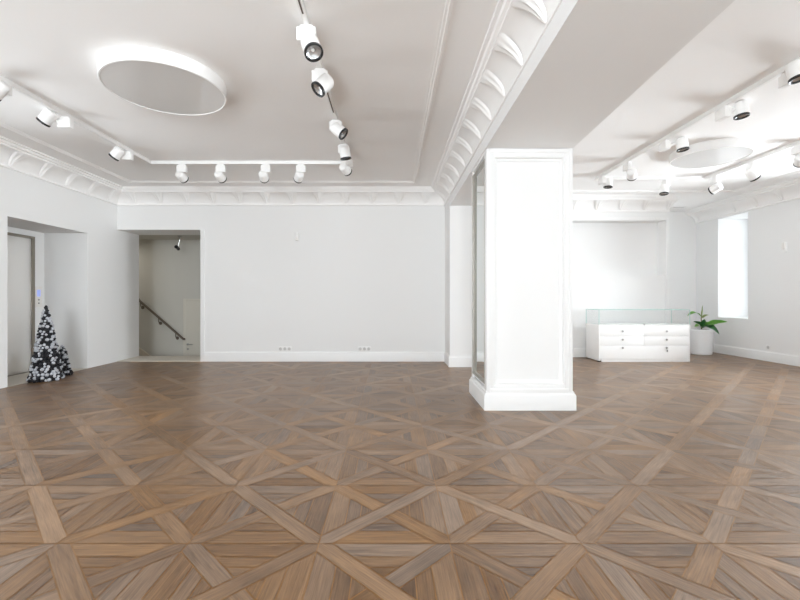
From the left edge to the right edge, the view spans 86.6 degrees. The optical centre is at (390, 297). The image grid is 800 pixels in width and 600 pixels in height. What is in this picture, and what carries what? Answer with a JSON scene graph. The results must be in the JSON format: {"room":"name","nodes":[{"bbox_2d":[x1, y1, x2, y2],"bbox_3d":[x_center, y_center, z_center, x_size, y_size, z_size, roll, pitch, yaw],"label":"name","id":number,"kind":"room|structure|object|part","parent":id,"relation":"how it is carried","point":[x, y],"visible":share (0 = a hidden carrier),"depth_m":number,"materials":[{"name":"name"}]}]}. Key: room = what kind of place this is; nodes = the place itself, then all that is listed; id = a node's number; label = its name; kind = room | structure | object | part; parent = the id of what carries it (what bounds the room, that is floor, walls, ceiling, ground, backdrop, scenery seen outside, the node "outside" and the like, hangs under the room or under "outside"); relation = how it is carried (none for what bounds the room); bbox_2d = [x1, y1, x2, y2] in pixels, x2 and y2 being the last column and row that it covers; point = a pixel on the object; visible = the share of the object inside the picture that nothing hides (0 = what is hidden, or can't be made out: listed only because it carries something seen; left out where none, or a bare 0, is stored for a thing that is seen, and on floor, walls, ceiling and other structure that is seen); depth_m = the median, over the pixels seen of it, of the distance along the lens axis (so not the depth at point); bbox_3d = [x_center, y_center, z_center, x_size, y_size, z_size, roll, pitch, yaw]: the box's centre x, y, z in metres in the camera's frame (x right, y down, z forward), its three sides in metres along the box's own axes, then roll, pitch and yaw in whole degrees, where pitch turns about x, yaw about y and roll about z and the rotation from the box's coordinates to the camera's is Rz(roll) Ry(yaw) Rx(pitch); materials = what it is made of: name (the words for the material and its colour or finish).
{"room":"empty art gallery","nodes":[
{"label":"empty art gallery","id":0,"kind":"room"},
{"bbox_2d":[7,226,43,341],"bbox_3d":[-6.250,-0.432,6.662,0.200,3.365,2.117,0,0,0],"label":"wall","id":1,"kind":"structure","parent":0,"point":[39,237],"depth_m":7.40,"materials":[{"name":"white paint"}]},
{"bbox_2d":[7,232,34,376],"bbox_3d":[-6.120,0.100,6.713,0.080,2.300,1.125,0,0,0],"label":"door","id":2,"kind":"structure","parent":1,"relation":"in","point":[20,248],"depth_m":7.01,"materials":[{"name":"silver metal"}]},
{"bbox_2d":[35,286,41,306],"bbox_3d":[-6.135,-0.020,7.375,0.030,0.360,0.150,0,0,0],"label":"panel","id":3,"kind":"object","parent":1,"relation":"attached to","point":[38,290],"visible":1,"depth_m":7.37,"materials":[{"name":"white"}]},
{"bbox_2d":[0,166,138,388],"bbox_3d":[-5.768,-0.432,2.080,0.765,3.365,13.960,0,0,0],"label":"wall","id":4,"kind":"structure","parent":0,"point":[91,266],"depth_m":7.52,"materials":[{"name":"white paint"}]},
{"bbox_2d":[0,136,122,205],"bbox_3d":[-5.235,-1.968,1.925,0.300,0.295,12.850,0,0,0],"label":"crown molding","id":5,"kind":"structure","parent":4,"relation":"attached to","point":[15,156],"depth_m":6.62,"materials":[{"name":"white paint"}]},
{"bbox_2d":[139,240,199,355],"bbox_3d":[-5.000,0.350,10.475,5.200,4.200,0.150,0,0,0],"label":"wall","id":6,"kind":"structure","parent":0,"point":[168,275],"depth_m":10.40,"materials":[{"name":"grey paint"}]},
{"bbox_2d":[139,347,150,355],"bbox_3d":[-5.985,1.635,10.385,1.930,1.030,0.030,0,0,0],"label":"baseboard","id":7,"kind":"structure","parent":6,"relation":"attached to","point":[142,352],"depth_m":10.37,"materials":[{"name":"beige stone"}]},
{"bbox_2d":[139,298,184,339],"bbox_3d":[-5.592,0.518,10.337,1.156,1.021,0.126,0,0,0],"label":"handrail","id":8,"kind":"object","parent":6,"relation":"attached to","point":[140,301],"visible":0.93,"depth_m":10.28,"materials":[{"name":"black metal"}]},
{"bbox_2d":[183,299,199,355],"bbox_3d":[-4.513,1.085,10.355,1.145,2.130,0.089,0,0,0],"label":"door","id":9,"kind":"structure","parent":6,"relation":"in","point":[191,307],"depth_m":10.36,"materials":[{"name":"beige paint"}]},
{"bbox_2d":[139,235,199,239],"bbox_3d":[-5.075,-1.490,9.805,5.350,0.120,1.490,0,0,0],"label":"ceiling","id":10,"kind":"structure","parent":0,"point":[141,237],"depth_m":10.02,"materials":[{"name":"grey paint"}]},
{"bbox_2d":[174,236,181,249],"bbox_3d":[-4.874,-1.264,9.730,0.142,0.333,0.141,0,0,0],"label":"track spotlight","id":11,"kind":"object","parent":10,"relation":"attached to","point":[175,246],"visible":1,"depth_m":9.72,"materials":[{"name":"grey metal"}]},
{"bbox_2d":[118,206,444,350],"bbox_3d":[-2.160,-0.432,8.705,6.450,3.365,0.710,0,0,0],"label":"wall","id":12,"kind":"structure","parent":0,"point":[354,277],"depth_m":8.35,"materials":[{"name":"white paint"}]},
{"bbox_2d":[200,230,204,361],"bbox_3d":[-3.707,-0.048,8.351,0.080,2.595,0.038,0,0,0],"label":"trim","id":13,"kind":"structure","parent":12,"relation":"attached to","point":[202,232],"depth_m":8.33,"materials":[{"name":"white paint"}]},
{"bbox_2d":[118,187,443,205],"bbox_3d":[-2.160,-1.968,8.200,6.450,0.295,0.300,0,0,0],"label":"crown molding","id":14,"kind":"structure","parent":12,"relation":"attached to","point":[130,196],"depth_m":8.24,"materials":[{"name":"white paint"}]},
{"bbox_2d":[278,347,290,350],"bbox_3d":[-2.094,1.003,8.343,0.236,0.059,0.014,0,0,0],"label":"wall outlet","id":15,"kind":"object","parent":12,"relation":"attached to","point":[279,348],"visible":1,"depth_m":8.34,"materials":[{"name":"white plastic"}]},
{"bbox_2d":[204,351,448,366],"bbox_3d":[-1.301,1.150,8.015,4.732,0.200,0.670,0,0,0],"label":"baseboard","id":16,"kind":"structure","parent":12,"relation":"attached to","point":[209,356],"depth_m":8.33,"materials":[{"name":"white paint"}]},
{"bbox_2d":[358,347,370,350],"bbox_3d":[-0.521,1.003,8.343,0.236,0.059,0.014,0,0,0],"label":"wall outlet","id":17,"kind":"object","parent":12,"relation":"attached to","point":[359,348],"visible":1,"depth_m":8.34,"materials":[{"name":"white plastic"}]},
{"bbox_2d":[0,352,799,599],"bbox_3d":[0.655,1.304,2.935,13.610,0.132,14.870,0,0,0],"label":"floor","id":18,"kind":"structure","parent":0,"point":[119,480],"depth_m":2.84,"materials":[{"name":"brown wood"}]},
{"bbox_2d":[26,305,64,382],"bbox_3d":[-5.254,0.683,6.458,0.465,1.151,0.468,0,0,0],"label":"tree","id":19,"kind":"object","parent":18,"relation":"on","point":[46,365],"visible":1,"depth_m":6.37,"materials":[{"name":"black plastic"}]},
{"bbox_2d":[58,345,73,375],"bbox_3d":[-5.324,1.008,6.859,0.298,0.499,0.298,0,0,0],"label":"tree","id":20,"kind":"object","parent":18,"relation":"on","point":[64,359],"visible":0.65,"depth_m":6.84,"materials":[{"name":"black plastic"}]},
{"bbox_2d":[445,206,471,355],"bbox_3d":[1.548,-0.210,8.370,0.965,2.920,1.380,0,0,0],"label":"wall pier","id":21,"kind":"object","parent":18,"relation":"on","point":[458,219],"visible":0.36,"depth_m":7.68,"materials":[{"name":"white paint"}]},
{"bbox_2d":[449,356,471,366],"bbox_3d":[1.548,1.150,8.320,1.005,0.200,1.320,0,0,0],"label":"baseboard","id":22,"kind":"object","parent":21,"relation":"attached to","point":[454,361],"visible":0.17,"depth_m":7.66,"materials":[{"name":"white paint"}]},
{"bbox_2d":[469,149,575,410],"bbox_3d":[1.548,-0.210,5.168,1.021,2.920,0.921,0,0,0],"label":"pillar","id":23,"kind":"structure","parent":18,"relation":"on","point":[522,199],"depth_m":4.79,"materials":[{"name":"white paint"}]},
{"bbox_2d":[472,159,484,383],"bbox_3d":[1.078,-0.305,5.168,0.038,2.560,0.695,0,0,0],"label":"mirror","id":24,"kind":"object","parent":23,"relation":"attached to","point":[478,178],"depth_m":5.27,"materials":[{"name":"grey mirror"}]},
{"bbox_2d":[586,309,689,361],"bbox_3d":[4.950,0.739,8.543,1.782,1.022,0.577,0,0,0],"label":"display case","id":25,"kind":"object","parent":18,"relation":"on","point":[605,342],"visible":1,"depth_m":8.28,"materials":[{"name":"white paint"}]},
{"bbox_3d":[4.071,0.877,8.555,0.022,0.706,0.550,0,0,0],"label":"panel","id":26,"kind":"part","parent":25,"relation":"part of","materials":[{"name":"white paint"}]},
{"bbox_3d":[4.511,0.839,8.290,0.855,0.176,0.020,0,0,0],"label":"drawer","id":27,"kind":"part","parent":25,"relation":"part of","materials":[{"name":"white paint"}]},
{"bbox_3d":[4.511,0.646,8.290,0.855,0.197,0.020,0,0,0],"label":"drawer","id":28,"kind":"part","parent":25,"relation":"part of","materials":[{"name":"white paint"}]},
{"bbox_3d":[4.950,0.534,8.291,1.736,0.020,0.022,0,0,0],"label":"rail","id":29,"kind":"part","parent":25,"relation":"part of","materials":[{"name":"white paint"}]},
{"bbox_3d":[4.950,1.065,8.290,1.732,0.265,0.020,0,0,0],"label":"drawer","id":30,"kind":"part","parent":25,"relation":"part of","materials":[{"name":"white paint"}]},
{"bbox_3d":[5.379,0.839,8.290,0.873,0.176,0.020,0,0,0],"label":"drawer","id":31,"kind":"part","parent":25,"relation":"part of","materials":[{"name":"white paint"}]},
{"bbox_3d":[5.379,0.646,8.290,0.873,0.197,0.020,0,0,0],"label":"drawer","id":32,"kind":"part","parent":25,"relation":"part of","materials":[{"name":"white paint"}]},
{"bbox_3d":[5.829,0.887,8.555,0.022,0.726,0.550,0,0,0],"label":"panel","id":33,"kind":"part","parent":25,"relation":"part of","materials":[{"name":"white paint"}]},
{"bbox_2d":[687,306,726,354],"bbox_3d":[6.972,0.705,9.432,0.694,1.090,0.509,0,0,22],"label":"potted plant","id":34,"kind":"object","parent":18,"relation":"on","point":[701,339],"visible":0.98,"depth_m":9.29,"materials":[{"name":"green plant"}]},
{"bbox_3d":[6.905,0.969,9.460,0.510,0.562,0.510,0,0,0],"label":"pot","id":35,"kind":"part","parent":34,"relation":"part of","materials":[{"name":"white ceramic"}]},
{"bbox_2d":[0,0,799,211],"bbox_3d":[1.050,-2.215,2.900,14.700,0.200,15.600,0,0,0],"label":"ceiling","id":36,"kind":"structure","parent":0,"point":[378,54],"depth_m":4.43,"materials":[{"name":"white paint"}]},
{"bbox_2d":[97,46,226,115],"bbox_3d":[-2.180,-2.058,4.110,1.096,0.115,1.096,0,0,0],"label":"ceiling lamp","id":37,"kind":"object","parent":36,"relation":"attached to","point":[154,79],"visible":1,"depth_m":3.94,"materials":[{"name":"white"}]},
{"bbox_2d":[0,0,345,164],"bbox_3d":[-2.178,-2.089,1.435,3.115,0.052,10.270,0,0,0],"label":"track","id":38,"kind":"object","parent":36,"relation":"attached to","point":[301,5],"visible":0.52,"depth_m":5.49,"materials":[{"name":"white metal"}]},
{"bbox_2d":[0,79,12,100],"bbox_3d":[-3.707,-1.962,4.002,0.204,0.206,0.165,0,0,0],"label":"track spotlight","id":39,"kind":"object","parent":38,"relation":"hanging from","point":[6,89],"visible":1,"depth_m":4.00,"materials":[{"name":"white metal"}]},
{"bbox_2d":[36,108,73,128],"bbox_3d":[-3.793,-2.015,4.769,0.300,0.204,0.210,0,0,0],"label":"track spotlight","id":40,"kind":"object","parent":38,"relation":"hanging from","point":[47,117],"visible":0.98,"depth_m":4.74,"materials":[{"name":"white metal"}]},
{"bbox_3d":[-3.715,-2.090,1.415,0.040,0.050,10.230,0,0,0],"label":"rail","id":41,"kind":"part","parent":38,"relation":"part of","materials":[{"name":"white metal"}]},
{"bbox_2d":[109,146,133,160],"bbox_3d":[-3.768,-1.998,5.899,0.251,0.204,0.210,0,0,0],"label":"track spotlight","id":42,"kind":"object","parent":38,"relation":"hanging from","point":[116,153],"visible":0.99,"depth_m":5.85,"materials":[{"name":"white metal"}]},
{"bbox_2d":[175,164,188,182],"bbox_3d":[-3.252,-1.936,6.622,0.190,0.260,0.212,0,0,0],"label":"track spotlight","id":43,"kind":"object","parent":38,"relation":"hanging from","point":[181,169],"visible":1,"depth_m":6.54,"materials":[{"name":"white metal"}]},
{"bbox_2d":[214,164,226,182],"bbox_3d":[-2.648,-1.936,6.622,0.187,0.260,0.211,0,0,0],"label":"track spotlight","id":44,"kind":"object","parent":38,"relation":"hanging from","point":[219,175],"visible":1,"depth_m":6.54,"materials":[{"name":"white metal"}]},
{"bbox_3d":[-2.178,-2.090,6.550,3.115,0.050,0.040,0,0,0],"label":"rail","id":45,"kind":"part","parent":38,"relation":"part of","materials":[{"name":"white metal"}]},
{"bbox_2d":[259,164,270,182],"bbox_3d":[-1.964,-1.936,6.622,0.211,0.260,0.211,0,0,0],"label":"track spotlight","id":46,"kind":"object","parent":38,"relation":"hanging from","point":[265,168],"visible":1,"depth_m":6.54,"materials":[{"name":"white metal"}]},
{"bbox_2d":[293,164,305,182],"bbox_3d":[-1.420,-1.935,6.611,0.156,0.260,0.255,0,0,-26],"label":"track spotlight","id":47,"kind":"object","parent":38,"relation":"hanging from","point":[300,168],"visible":1,"depth_m":6.54,"materials":[{"name":"white metal"}]},
{"bbox_2d":[296,25,322,61],"bbox_3d":[-0.606,-1.918,3.160,0.211,0.295,0.189,0,0,0],"label":"track spotlight","id":48,"kind":"object","parent":38,"relation":"hanging from","point":[306,35],"visible":1,"depth_m":3.15,"materials":[{"name":"white metal"}]},
{"bbox_3d":[-0.640,-2.090,1.415,0.040,0.050,10.230,0,0,0],"label":"rail","id":49,"kind":"part","parent":38,"relation":"part of","materials":[{"name":"white metal"}]},
{"bbox_2d":[311,68,333,97],"bbox_3d":[-0.609,-1.921,3.758,0.206,0.288,0.212,0,0,0],"label":"track spotlight","id":50,"kind":"object","parent":38,"relation":"hanging from","point":[322,83],"visible":1,"depth_m":3.73,"materials":[{"name":"white metal"}]},
{"bbox_2d":[329,120,347,139],"bbox_3d":[-0.602,-1.940,4.872,0.220,0.251,0.185,0,0,0],"label":"track spotlight","id":51,"kind":"object","parent":38,"relation":"hanging from","point":[336,127],"visible":1,"depth_m":4.82,"materials":[{"name":"white metal"}]},
{"bbox_2d":[338,144,350,160],"bbox_3d":[-0.619,-1.943,5.633,0.186,0.245,0.203,0,0,0],"label":"track spotlight","id":52,"kind":"object","parent":38,"relation":"hanging from","point":[343,149],"visible":1,"depth_m":5.56,"materials":[{"name":"white metal"}]},
{"bbox_2d":[339,159,352,175],"bbox_3d":[-0.659,-1.944,6.286,0.179,0.243,0.194,0,0,23],"label":"track spotlight","id":53,"kind":"object","parent":38,"relation":"hanging from","point":[345,167],"visible":0.96,"depth_m":6.27,"materials":[{"name":"white metal"}]},
{"bbox_2d":[0,0,456,182],"bbox_3d":[-2.165,-2.105,1.930,5.270,0.020,11.660,0,0,0],"label":"trim","id":54,"kind":"structure","parent":36,"relation":"attached to","point":[448,6],"depth_m":5.11,"materials":[{"name":"white paint"}]},
{"bbox_2d":[445,0,734,212],"bbox_3d":[1.532,-1.893,2.240,0.995,0.445,13.480,0,0,0],"label":"ceiling beam","id":55,"kind":"structure","parent":36,"relation":"attached to","point":[592,56],"depth_m":3.06,"materials":[{"name":"white paint"}]},
{"bbox_2d":[431,0,562,205],"bbox_3d":[0.915,-1.968,1.925,0.300,0.295,12.850,0,0,0],"label":"crown molding","id":56,"kind":"structure","parent":55,"relation":"attached to","point":[516,27],"depth_m":3.78,"materials":[{"name":"white paint"}]},
{"bbox_2d":[573,170,799,191],"bbox_3d":[4.580,-2.105,2.260,4.520,0.020,12.320,0,0,0],"label":"trim","id":57,"kind":"structure","parent":36,"relation":"attached to","point":[797,171],"depth_m":8.32,"materials":[{"name":"white paint"}]},
{"bbox_2d":[595,57,799,179],"bbox_3d":[4.545,-2.090,1.865,1.930,0.050,11.130,0,0,0],"label":"track","id":58,"kind":"object","parent":36,"relation":"attached to","point":[779,72],"visible":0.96,"depth_m":5.78,"materials":[{"name":"white metal"}]},
{"bbox_2d":[598,176,612,188],"bbox_3d":[3.663,-1.966,7.210,0.195,0.198,0.164,0,0,0],"label":"track spotlight","id":59,"kind":"object","parent":58,"relation":"hanging from","point":[608,182],"visible":1,"depth_m":7.15,"materials":[{"name":"white metal"}]},
{"bbox_2d":[623,161,636,180],"bbox_3d":[3.667,-1.929,6.460,0.202,0.273,0.204,0,0,0],"label":"track spotlight","id":60,"kind":"object","parent":58,"relation":"hanging from","point":[631,173],"visible":1,"depth_m":6.40,"materials":[{"name":"white metal"}]},
{"bbox_3d":[4.545,-2.090,7.410,1.930,0.050,0.040,0,0,0],"label":"rail","id":61,"kind":"part","parent":58,"relation":"part of","materials":[{"name":"white metal"}]},
{"bbox_2d":[659,179,669,195],"bbox_3d":[4.768,-1.933,7.405,0.150,0.266,0.153,0,0,0],"label":"track spotlight","id":62,"kind":"object","parent":58,"relation":"hanging from","point":[664,187],"visible":1,"depth_m":7.36,"materials":[{"name":"white metal"}]},
{"bbox_2d":[659,137,689,152],"bbox_3d":[3.740,-2.023,5.582,0.348,0.180,0.148,0,0,0],"label":"track spotlight","id":63,"kind":"object","parent":58,"relation":"hanging from","point":[682,145],"visible":1,"depth_m":5.54,"materials":[{"name":"white metal"}]},
{"bbox_2d":[708,175,722,194],"bbox_3d":[5.497,-1.914,7.183,0.145,0.303,0.197,0,0,-20],"label":"track spotlight","id":64,"kind":"object","parent":58,"relation":"hanging from","point":[717,186],"visible":1,"depth_m":7.14,"materials":[{"name":"white metal"}]},
{"bbox_2d":[715,100,749,121],"bbox_3d":[3.699,-2.026,4.580,0.295,0.179,0.152,0,0,12],"label":"track spotlight","id":65,"kind":"object","parent":58,"relation":"hanging from","point":[740,110],"visible":1,"depth_m":4.54,"materials":[{"name":"white metal"}]},
{"bbox_3d":[5.490,-2.090,1.845,0.040,0.050,11.090,0,0,0],"label":"rail","id":66,"kind":"part","parent":58,"relation":"part of","materials":[{"name":"white metal"}]},
{"bbox_2d":[745,161,760,181],"bbox_3d":[5.470,-1.913,6.436,0.202,0.305,0.193,0,0,0],"label":"track spotlight","id":67,"kind":"object","parent":58,"relation":"hanging from","point":[751,172],"visible":1,"depth_m":6.39,"materials":[{"name":"white metal"}]},
{"bbox_2d":[778,59,799,88],"bbox_3d":[3.575,-1.995,3.791,0.158,0.185,0.283,0,0,0],"label":"track spotlight","id":68,"kind":"object","parent":58,"relation":"hanging from","point":[791,76],"visible":1,"depth_m":3.74,"materials":[{"name":"white metal"}]},
{"bbox_2d":[791,144,799,167],"bbox_3d":[5.553,-1.922,5.746,0.198,0.287,0.204,0,0,0],"label":"track spotlight","id":69,"kind":"object","parent":58,"relation":"hanging from","point":[795,151],"visible":1,"depth_m":5.72,"materials":[{"name":"white metal"}]},
{"bbox_2d":[669,138,754,168],"bbox_3d":[4.570,-2.058,6.080,0.980,0.115,0.980,0,0,0],"label":"ceiling lamp","id":70,"kind":"object","parent":36,"relation":"attached to","point":[716,152],"visible":0.98,"depth_m":5.91,"materials":[{"name":"white"}]},
{"bbox_2d":[670,147,752,167],"bbox_3d":[4.570,-2.009,6.080,0.946,0.007,0.946,0,0,0],"label":"diffuser","id":71,"kind":"object","parent":70,"relation":"attached to","point":[701,157],"depth_m":6.01,"materials":[{"name":"white plastic"}]},
{"bbox_2d":[573,212,668,347],"bbox_3d":[3.960,-0.432,9.790,3.860,3.365,1.620,0,0,0],"label":"wall","id":72,"kind":"structure","parent":0,"point":[619,266],"depth_m":9.02,"materials":[{"name":"white paint"}]},
{"bbox_2d":[573,348,585,356],"bbox_3d":[3.970,1.150,9.665,3.880,0.200,1.410,0,0,0],"label":"baseboard","id":73,"kind":"structure","parent":72,"relation":"attached to","point":[577,352],"depth_m":8.96,"materials":[{"name":"white paint"}]},
{"bbox_2d":[573,218,668,322],"bbox_3d":[4.115,-0.325,8.984,3.530,2.750,0.032,0,0,0],"label":"trim","id":74,"kind":"structure","parent":72,"relation":"attached to","point":[666,220],"depth_m":8.97,"materials":[{"name":"white paint"}]},
{"bbox_2d":[573,195,679,211],"bbox_3d":[4.008,-1.968,8.830,3.955,0.295,0.300,0,0,0],"label":"crown molding","id":75,"kind":"structure","parent":72,"relation":"attached to","point":[581,203],"depth_m":8.86,"materials":[{"name":"white paint"}]},
{"bbox_2d":[669,212,695,327],"bbox_3d":[7.145,-0.432,10.485,2.510,3.365,0.230,0,0,0],"label":"wall","id":76,"kind":"structure","parent":0,"point":[682,227],"depth_m":10.37,"materials":[{"name":"white paint"}]},
{"bbox_2d":[696,198,799,354],"bbox_3d":[7.890,-0.432,2.850,0.860,3.365,15.500,0,0,0],"label":"wall","id":77,"kind":"structure","parent":0,"point":[745,280],"depth_m":8.75,"materials":[{"name":"white paint"}]},
{"bbox_2d":[684,177,799,223],"bbox_3d":[7.310,-1.968,2.953,0.300,0.295,14.905,0,0,0],"label":"crown molding","id":78,"kind":"structure","parent":77,"relation":"attached to","point":[789,190],"depth_m":8.65,"materials":[{"name":"white paint"}]},
{"bbox_2d":[713,343,799,366],"bbox_3d":[7.450,1.150,2.935,0.020,0.200,14.870,0,0,0],"label":"baseboard","id":79,"kind":"structure","parent":77,"relation":"attached to","point":[789,359],"depth_m":8.58,"materials":[{"name":"white paint"}]},
{"bbox_2d":[781,241,786,251],"bbox_3d":[7.441,-0.970,8.030,0.043,0.200,0.100,0,0,0],"label":"thermostat","id":80,"kind":"object","parent":77,"relation":"attached to","point":[783,244],"visible":1,"depth_m":8.02,"materials":[{"name":"white plastic"}]}
]}

